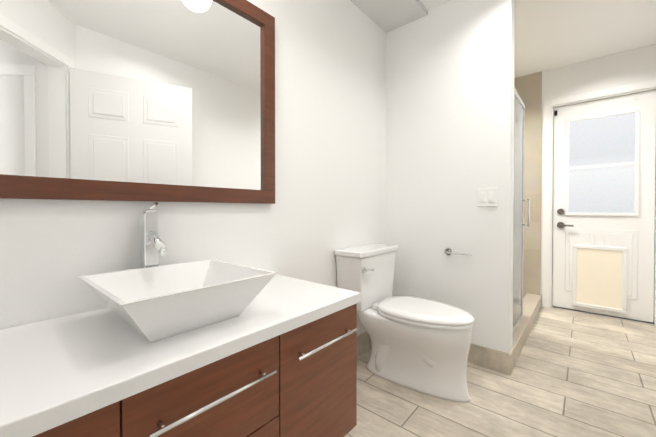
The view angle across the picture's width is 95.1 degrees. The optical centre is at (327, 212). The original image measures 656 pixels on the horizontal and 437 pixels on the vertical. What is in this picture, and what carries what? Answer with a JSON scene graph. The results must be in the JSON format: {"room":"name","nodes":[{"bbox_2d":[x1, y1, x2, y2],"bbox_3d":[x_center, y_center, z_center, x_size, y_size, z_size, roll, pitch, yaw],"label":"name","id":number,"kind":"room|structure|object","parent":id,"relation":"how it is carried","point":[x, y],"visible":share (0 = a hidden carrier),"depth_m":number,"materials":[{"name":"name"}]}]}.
{"room":"bathroom","nodes":[
{"label":"bathroom","id":0,"kind":"room"},
{"bbox_2d":[0,0,386,335],"bbox_3d":[0.215,-0.240,2.225,0.120,2.490,4.370,1,1,41],"label":"wall","id":1,"kind":"structure","parent":0,"point":[330,126],"depth_m":1.62,"materials":[{"name":"white paint"}]},
{"bbox_2d":[0,0,274,203],"bbox_3d":[-0.670,-0.512,1.071,0.027,0.940,1.210,1,1,41],"label":"mirror","id":2,"kind":"object","parent":1,"relation":"attached to","point":[144,100],"visible":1,"depth_m":1.07,"materials":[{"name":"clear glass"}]},
{"bbox_2d":[357,331,370,354],"bbox_3d":[0.099,0.942,2.001,0.012,0.130,1.160,1,1,41],"label":"baseboard","id":3,"kind":"structure","parent":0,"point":[363,340],"depth_m":2.18,"materials":[{"name":"beige tile"}]},
{"bbox_2d":[386,0,514,352],"bbox_3d":[0.841,-0.240,2.195,0.870,2.490,0.120,1,1,41],"label":"wall","id":4,"kind":"structure","parent":0,"point":[449,108],"depth_m":2.08,"materials":[{"name":"white paint"}]},
{"bbox_2d":[444,248,471,255],"bbox_3d":[0.881,0.272,2.039,0.190,0.048,0.070,1,1,41],"label":"paper holder","id":5,"kind":"object","parent":4,"relation":"attached to","point":[447,251],"visible":1,"depth_m":2.03,"materials":[{"name":"silver metal"}]},
{"bbox_2d":[478,188,497,206],"bbox_3d":[1.033,-0.102,1.944,0.116,0.120,0.011,1,1,41],"label":"light switch","id":6,"kind":"object","parent":4,"relation":"attached to","point":[487,197],"visible":1,"depth_m":1.94,"materials":[{"name":"white plastic"}]},
{"bbox_2d":[467,343,512,374],"bbox_3d":[0.814,0.941,2.145,0.852,0.130,0.012,1,1,41],"label":"baseboard","id":7,"kind":"structure","parent":4,"relation":"attached to","point":[494,359],"depth_m":1.93,"materials":[{"name":"beige tile"}]},
{"bbox_2d":[344,307,655,436],"bbox_3d":[1.145,1.065,0.404,3.920,0.080,5.950,1,1,41],"label":"floor","id":8,"kind":"structure","parent":0,"point":[574,374],"depth_m":1.68,"materials":[{"name":"beige tile"}]},
{"bbox_2d":[0,274,360,436],"bbox_3d":[-0.465,0.669,0.908,0.566,0.700,1.220,1,1,41],"label":"bathroom vanity","id":9,"kind":"object","parent":8,"relation":"on","point":[277,357],"visible":0.94,"depth_m":0.76,"materials":[{"name":"brown wood"}]},
{"bbox_2d":[140,202,167,267],"bbox_3d":[-0.591,0.139,1.035,0.161,0.356,0.061,1,1,41],"label":"faucet","id":10,"kind":"object","parent":9,"relation":"on","point":[153,248],"visible":0.69,"depth_m":1.04,"materials":[{"name":"silver metal"}]},
{"bbox_2d":[78,259,276,341],"bbox_3d":[-0.449,0.253,0.916,0.410,0.132,0.420,1,1,41],"label":"sink","id":11,"kind":"object","parent":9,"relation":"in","point":[153,303],"visible":1,"depth_m":0.88,"materials":[{"name":"white ceramic"}]},
{"bbox_2d":[334,244,474,402],"bbox_3d":[0.472,0.622,1.838,0.778,0.774,0.507,1,1,41],"label":"toilet","id":12,"kind":"object","parent":8,"relation":"on","point":[420,345],"visible":0.96,"depth_m":1.73,"materials":[{"name":"white ceramic"}]},
{"bbox_2d":[513,293,540,363],"bbox_3d":[1.696,0.941,2.622,0.132,0.120,1.596,1,1,41],"label":"curb","id":13,"kind":"object","parent":8,"relation":"on","point":[531,310],"visible":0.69,"depth_m":2.50,"materials":[{"name":"tile"}]},
{"bbox_2d":[513,89,529,330],"bbox_3d":[1.425,-0.017,2.296,0.134,1.802,0.757,1,1,41],"label":"shower enclosure","id":14,"kind":"object","parent":13,"relation":"on","point":[519,108],"visible":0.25,"depth_m":2.42,"materials":[{"name":"clear glass"}]},
{"bbox_2d":[512,49,541,346],"bbox_3d":[1.407,-0.247,2.857,0.870,2.490,1.620,1,1,41],"label":"shower wall","id":15,"kind":"structure","parent":0,"point":[528,88],"depth_m":3.23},
{"bbox_2d":[420,0,655,77],"bbox_3d":[1.145,-1.505,0.375,3.920,0.080,5.950,1,1,41],"label":"ceiling","id":16,"kind":"structure","parent":0,"point":[551,34],"depth_m":2.43,"materials":[{"name":"white paint"}]},
{"bbox_2d":[350,0,427,32],"bbox_3d":[-0.176,-1.459,1.401,0.340,0.035,2.390,1,1,41],"label":"ceiling soffit","id":17,"kind":"structure","parent":16,"relation":"attached to","point":[386,16],"depth_m":2.16,"materials":[{"name":"white paint"}]},
{"bbox_2d":[540,44,655,294],"bbox_3d":[2.390,-0.251,3.160,1.970,2.490,0.120,1,1,41],"label":"wall","id":18,"kind":"structure","parent":0,"point":[626,67],"depth_m":2.90,"materials":[{"name":"white paint"}]},
{"bbox_2d":[542,79,655,325],"bbox_3d":[2.652,-0.093,2.929,0.900,2.180,0.134,1,1,41],"label":"door frame","id":19,"kind":"structure","parent":18,"relation":"attached to","point":[548,152],"depth_m":3.13,"materials":[{"name":"white wood"}]},
{"bbox_2d":[552,90,655,322],"bbox_3d":[2.631,-0.058,2.905,0.728,2.078,0.101,1,1,41],"label":"exterior door","id":20,"kind":"structure","parent":18,"relation":"in","point":[604,153],"depth_m":2.88,"materials":[{"name":"white wood"}]}
]}

